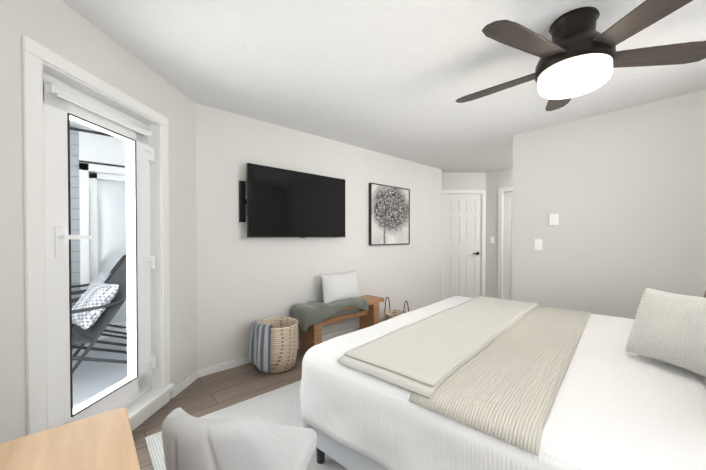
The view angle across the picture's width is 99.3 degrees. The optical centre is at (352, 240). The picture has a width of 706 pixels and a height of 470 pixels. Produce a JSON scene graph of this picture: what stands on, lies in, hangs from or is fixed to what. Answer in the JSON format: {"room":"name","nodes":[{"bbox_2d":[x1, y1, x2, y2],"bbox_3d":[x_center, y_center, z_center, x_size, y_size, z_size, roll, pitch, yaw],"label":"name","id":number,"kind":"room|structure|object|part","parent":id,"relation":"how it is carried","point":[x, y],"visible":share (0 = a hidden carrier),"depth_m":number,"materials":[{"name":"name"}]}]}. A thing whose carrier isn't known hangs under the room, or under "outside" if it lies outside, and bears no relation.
{"room":"bedroom","nodes":[
{"label":"bedroom","id":0,"kind":"room"},
{"bbox_2d":[72,281,118,329],"bbox_3d":[-2.185,0.532,2.518,0.420,0.420,0.130,0,-34,31],"label":"cushion","id":1,"kind":"object","parent":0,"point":[97,288],"depth_m":2.45,"materials":[{"name":"white fabric"}]},
{"bbox_2d":[22,0,169,435],"bbox_3d":[-1.482,0.015,1.816,0.745,2.440,0.745,-1,1,-42],"label":"wall","id":2,"kind":"structure","parent":0,"point":[73,52],"depth_m":1.60,"materials":[{"name":"white paint"}]},
{"bbox_3d":[-1.441,0.094,1.814,0.687,2.023,0.687,-1,1,-42],"label":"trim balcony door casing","id":3,"kind":"part","parent":2,"relation":"part of","materials":[{"name":"white wood"}]},
{"bbox_3d":[-1.549,0.134,1.821,0.600,1.943,0.600,-1,1,-42],"label":"door balcony frame","id":4,"kind":"part","parent":2,"relation":"part of","materials":[{"name":"white plastic"}]},
{"bbox_2d":[46,84,151,136],"bbox_3d":[-1.473,-0.749,1.806,0.046,0.044,0.666,0,1,3],"label":"blinds","id":5,"kind":"object","parent":2,"relation":"attached to","point":[64,95],"visible":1,"depth_m":1.70,"materials":[{"name":"white plastic"}]},
{"bbox_3d":[-1.526,0.134,1.820,0.332,1.619,0.332,-1,1,-42],"label":"door balcony glass","id":6,"kind":"part","parent":2,"relation":"part of","materials":[{"name":"clear glass"}]},
{"bbox_2d":[54,113,155,416],"bbox_3d":[-1.466,0.133,1.852,0.061,1.617,0.680,0,1,3],"label":"balcony door","id":7,"kind":"structure","parent":2,"relation":"in","point":[70,291],"depth_m":1.60,"materials":[{"name":"white"}]},
{"bbox_3d":[-1.466,0.132,1.852,0.052,1.590,0.680,0,1,3],"label":"balcony door hardware","id":8,"kind":"part","parent":7,"relation":"part of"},
{"bbox_2d":[126,384,174,430],"bbox_3d":[-1.489,1.170,1.830,0.190,0.130,0.966,0,1,3],"label":"balcony door sill","id":9,"kind":"structure","parent":2,"relation":"attached to","point":[144,407],"depth_m":2.07,"materials":[{"name":"white"}]},
{"bbox_2d":[0,0,196,443],"bbox_3d":[-1.529,0.016,1.722,0.160,2.440,2.009,0,1,3],"label":"wall","id":10,"kind":"structure","parent":0,"point":[18,19],"depth_m":1.33,"materials":[{"name":"white paint"}]},
{"bbox_2d":[172,370,197,397],"bbox_3d":[-1.396,1.195,2.512,0.012,0.065,0.343,0,1,3],"label":"baseboard","id":11,"kind":"structure","parent":10,"relation":"attached to","point":[183,385],"depth_m":2.48,"materials":[{"name":"white"}]},
{"bbox_2d":[132,342,322,469],"bbox_3d":[1.142,1.277,2.538,6.600,0.100,4.380,-1,1,-42],"label":"floor","id":12,"kind":"structure","parent":0,"point":[206,395],"depth_m":2.42,"materials":[{"name":"laminate"}]},
{"bbox_2d":[0,407,139,469],"bbox_3d":[-0.514,0.878,0.238,0.635,0.748,1.220,-1,1,-42],"label":"desk","id":13,"kind":"object","parent":12,"relation":"on","point":[103,441],"visible":1,"depth_m":0.72,"materials":[{"name":"brown wood"}]},
{"bbox_2d":[145,380,347,469],"bbox_3d":[0.764,1.226,1.969,3.220,0.011,2.570,-1,1,-42],"label":"rug","id":14,"kind":"object","parent":12,"relation":"on","point":[282,405],"visible":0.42,"depth_m":2.10,"materials":[{"name":"white carpet"}]},
{"bbox_2d":[162,408,316,469],"bbox_3d":[-0.388,0.858,1.054,0.430,0.727,0.502,0,1,11],"label":"chair","id":15,"kind":"object","parent":14,"relation":"on","point":[190,442],"visible":1,"depth_m":0.84,"materials":[{"name":"fabric"}]},
{"bbox_2d":[300,288,705,469],"bbox_3d":[1.150,0.640,1.722,2.141,1.166,2.112,1,1,42],"label":"bed","id":16,"kind":"object","parent":14,"relation":"on","point":[469,383],"visible":1,"depth_m":1.27,"materials":[{"name":"white fabric"}]},
{"bbox_2d":[337,305,538,397],"bbox_3d":[0.791,0.736,2.071,0.501,0.368,2.054,1,1,42],"label":"blanket","id":17,"kind":"object","parent":16,"relation":"on","point":[418,359],"depth_m":1.52,"materials":[{"name":"grey fabric"}]},
{"bbox_2d":[626,288,705,376],"bbox_3d":[1.487,0.406,1.371,0.170,0.370,0.370,23,-4,-12],"label":"knit cushion","id":18,"kind":"object","parent":16,"relation":"on","point":[668,331],"depth_m":1.34,"materials":[{"name":"white fabric"}]},
{"bbox_2d":[700,375,705,385],"bbox_3d":[1.394,0.592,0.840,0.500,0.170,0.880,1,1,42],"label":"pillow","id":19,"kind":"object","parent":16,"relation":"on","point":[702,377],"depth_m":1.24,"materials":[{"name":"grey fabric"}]},
{"bbox_2d":[249,317,297,372],"bbox_3d":[-0.755,0.990,2.885,0.466,0.463,0.408,-1,1,-42],"label":"basket","id":20,"kind":"object","parent":12,"relation":"on","point":[273,344],"visible":1,"depth_m":2.73,"materials":[{"name":"wicker"}]},
{"bbox_2d":[249,320,272,372],"bbox_3d":[-0.841,0.970,2.765,0.180,0.421,0.297,-1,1,-42],"label":"striped throw","id":21,"kind":"object","parent":20,"relation":"on","point":[261,335],"depth_m":2.68,"materials":[{"name":"fabric"}]},
{"bbox_2d":[290,271,383,352],"bbox_3d":[-0.131,0.801,3.503,1.199,0.827,0.364,-1,1,-42],"label":"bench","id":22,"kind":"object","parent":12,"relation":"on","point":[341,291],"visible":0.98,"depth_m":3.38,"materials":[{"name":"brown wood"}]},
{"bbox_2d":[290,298,367,332],"bbox_3d":[-0.255,0.808,3.394,0.867,0.240,0.364,-1,1,-42],"label":"throw","id":23,"kind":"object","parent":22,"relation":"on","point":[312,315],"depth_m":3.21,"materials":[{"name":"green fabric"}]},
{"bbox_2d":[321,271,359,302],"bbox_3d":[-0.138,0.550,3.553,0.600,0.360,0.150,-1,-11,-42],"label":"fur pillow","id":24,"kind":"object","parent":22,"relation":"on","point":[341,287],"depth_m":3.46,"materials":[{"name":"white fabric"}]},
{"bbox_2d":[384,297,408,320],"bbox_3d":[0.606,0.998,4.091,0.360,0.420,0.360,-1,1,-42],"label":"basket","id":25,"kind":"object","parent":12,"relation":"on","point":[389,314],"visible":0.29,"depth_m":4.21,"materials":[{"name":"wicker"}]},
{"bbox_2d":[196,103,441,369],"bbox_3d":[-0.111,-0.010,4.006,4.190,2.440,0.300,-1,1,-42],"label":"wall","id":26,"kind":"structure","parent":0,"point":[244,281],"depth_m":3.26,"materials":[{"name":"white paint"}]},
{"bbox_2d":[198,320,384,377],"bbox_3d":[0.087,1.178,3.985,3.940,0.065,0.012,-1,1,-42],"label":"baseboard","id":27,"kind":"structure","parent":26,"relation":"attached to","point":[221,367],"depth_m":2.90,"materials":[{"name":"white"}]},
{"bbox_2d":[239,163,344,237],"bbox_3d":[-0.594,-0.383,3.296,1.275,0.718,0.133,-1,1,-42],"label":"tv","id":28,"kind":"object","parent":26,"relation":"attached to","point":[279,202],"visible":1,"depth_m":3.17,"materials":[{"name":"black plastic"}]},
{"bbox_2d":[369,183,409,244],"bbox_3d":[0.543,-0.359,4.350,0.844,0.844,0.045,-1,1,-42],"label":"picture","id":29,"kind":"object","parent":26,"relation":"attached to","point":[389,215],"visible":1,"depth_m":4.31,"materials":[{"name":"black plastic"}]},
{"bbox_2d":[61,0,705,171],"bbox_3d":[1.142,-1.263,2.509,6.600,0.100,4.380,-1,1,-42],"label":"ceiling","id":30,"kind":"structure","parent":0,"point":[397,78],"depth_m":2.07,"materials":[{"name":"white paint"}]},
{"bbox_2d":[455,0,705,110],"bbox_3d":[1.172,-1.017,1.678,1.287,0.371,1.251,-1,1,-42],"label":"ceiling fan","id":31,"kind":"object","parent":30,"relation":"hanging from","point":[579,55],"visible":1,"depth_m":1.54,"materials":[{"name":"brown metal"}]},
{"bbox_3d":[0.927,-0.978,1.938,0.537,0.008,0.154,1,12,45],"label":"blade","id":32,"kind":"part","parent":31,"relation":"part of","materials":[{"name":"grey wood"}]},
{"bbox_3d":[0.850,-0.973,1.470,0.537,0.008,0.154,0,12,-27],"label":"blade","id":33,"kind":"part","parent":31,"relation":"part of","materials":[{"name":"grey wood"}]},
{"label":"blade","id":34,"kind":"part","parent":31,"relation":"part of","materials":[{"name":"brown wood"}]},
{"bbox_3d":[1.211,-0.881,1.652,0.336,0.100,0.336,-1,1,-42],"label":"light glass","id":35,"kind":"part","parent":31,"relation":"part of","materials":[{"name":"white glass"}]},
{"bbox_3d":[1.272,-0.970,1.252,0.154,0.008,0.537,11,-1,-9],"label":"blade","id":36,"kind":"part","parent":31,"relation":"part of","materials":[{"name":"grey wood"}]},
{"bbox_3d":[1.609,-0.974,1.586,0.537,0.008,0.154,0,-10,9],"label":"blade","id":37,"kind":"part","parent":31,"relation":"part of","materials":[{"name":"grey wood"}]},
{"bbox_2d":[442,172,443,189],"bbox_3d":[1.510,-0.028,5.570,0.305,2.440,0.120,0,1,-1],"label":"wall","id":38,"kind":"structure","parent":0,"point":[442,180],"depth_m":5.50,"materials":[{"name":"white paint"}]},
{"bbox_2d":[441,172,485,300],"bbox_3d":[2.013,-0.028,5.540,0.677,2.440,0.605,-1,1,-42],"label":"wall","id":39,"kind":"structure","parent":0,"point":[454,182],"depth_m":5.51,"materials":[{"name":"white paint"}]},
{"bbox_2d":[444,194,480,298],"bbox_3d":[2.017,0.169,5.565,0.710,2.046,0.042,0,1,-1],"label":"hall door","id":40,"kind":"structure","parent":39,"relation":"in","point":[462,243],"depth_m":5.55,"materials":[{"name":"white wood"}]},
{"bbox_3d":[2.013,0.135,5.541,0.675,2.115,0.604,-1,1,-42],"label":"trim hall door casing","id":41,"kind":"part","parent":39,"relation":"part of","materials":[{"name":"white wood"}]},
{"bbox_2d":[482,172,485,189],"bbox_3d":[2.428,-0.028,5.587,0.113,2.440,0.120,0,1,-1],"label":"wall","id":42,"kind":"structure","parent":0,"point":[483,180],"depth_m":5.51,"materials":[{"name":"white paint"}]},
{"bbox_2d":[485,168,512,297],"bbox_3d":[2.814,-0.024,5.186,0.126,2.440,1.110,-1,1,-42],"label":"wall","id":43,"kind":"structure","parent":0,"point":[493,181],"depth_m":5.42,"materials":[{"name":"white paint"}]},
{"bbox_2d":[498,187,512,298],"bbox_3d":[2.926,0.140,5.054,0.136,2.115,0.890,-1,1,-42],"label":"door frame","id":44,"kind":"structure","parent":43,"relation":"attached to","point":[501,191],"depth_m":5.31,"materials":[{"name":"white wood"}]},
{"bbox_2d":[503,191,512,299],"bbox_3d":[2.920,0.175,5.049,0.042,2.046,0.760,-1,1,-42],"label":"hall door","id":45,"kind":"structure","parent":43,"relation":"in","point":[507,237],"depth_m":5.25,"materials":[{"name":"white wood"}]},
{"bbox_2d":[512,90,705,318],"bbox_3d":[2.659,0.005,2.712,0.120,2.440,2.250,-1,1,-42],"label":"wall","id":46,"kind":"structure","parent":0,"point":[622,192],"depth_m":2.84,"materials":[{"name":"white paint"}]},
{"bbox_2d":[534,239,541,249],"bbox_3d":[2.042,0.048,3.308,0.013,0.120,0.075,-1,1,-42],"label":"bedroom light switch","id":47,"kind":"object","parent":46,"relation":"attached to","point":[537,244],"visible":1,"depth_m":3.31,"materials":[{"name":"white plastic"}]},
{"bbox_2d":[549,213,558,225],"bbox_3d":[2.136,-0.221,3.188,0.029,0.125,0.085,-1,1,-42],"label":"thermostat","id":48,"kind":"object","parent":46,"relation":"attached to","point":[553,219],"visible":1,"depth_m":3.18,"materials":[{"name":"white plastic"}]},
{"label":"outside","id":49,"kind":"structure","parent":0,"visible":0},
{"bbox_2d":[70,120,126,407],"bbox_3d":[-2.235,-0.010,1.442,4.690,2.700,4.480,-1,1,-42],"label":"door glass","id":50,"kind":"object","parent":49,"point":[96,247],"depth_m":3.42,"materials":[{"name":"glass"}]},
{"bbox_3d":[-2.816,0.668,3.263,0.566,1.024,0.986,0,1,36],"label":"patio chair frame","id":51,"kind":"part","parent":50,"relation":"part of","materials":[{"name":"grey metal"}]},
{"bbox_3d":[-2.518,0.672,2.896,0.566,1.024,0.986,0,1,34],"label":"patio chair frame","id":52,"kind":"part","parent":50,"relation":"part of","materials":[{"name":"grey metal"}]},
{"bbox_3d":[-2.206,0.676,2.486,0.566,1.024,0.986,0,1,31],"label":"patio chair frame","id":53,"kind":"part","parent":50,"relation":"part of","materials":[{"name":"grey metal"}]},
{"bbox_3d":[-2.531,-0.040,4.038,1.690,2.500,0.160,-1,1,-42],"label":"wall door frame","id":54,"kind":"part","parent":50,"relation":"part of","materials":[{"name":"white"}]},
{"bbox_3d":[-2.551,0.159,4.063,1.590,2.000,0.010,-1,1,-42],"label":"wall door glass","id":55,"kind":"part","parent":50,"relation":"part of","materials":[{"name":"white"}]}
]}

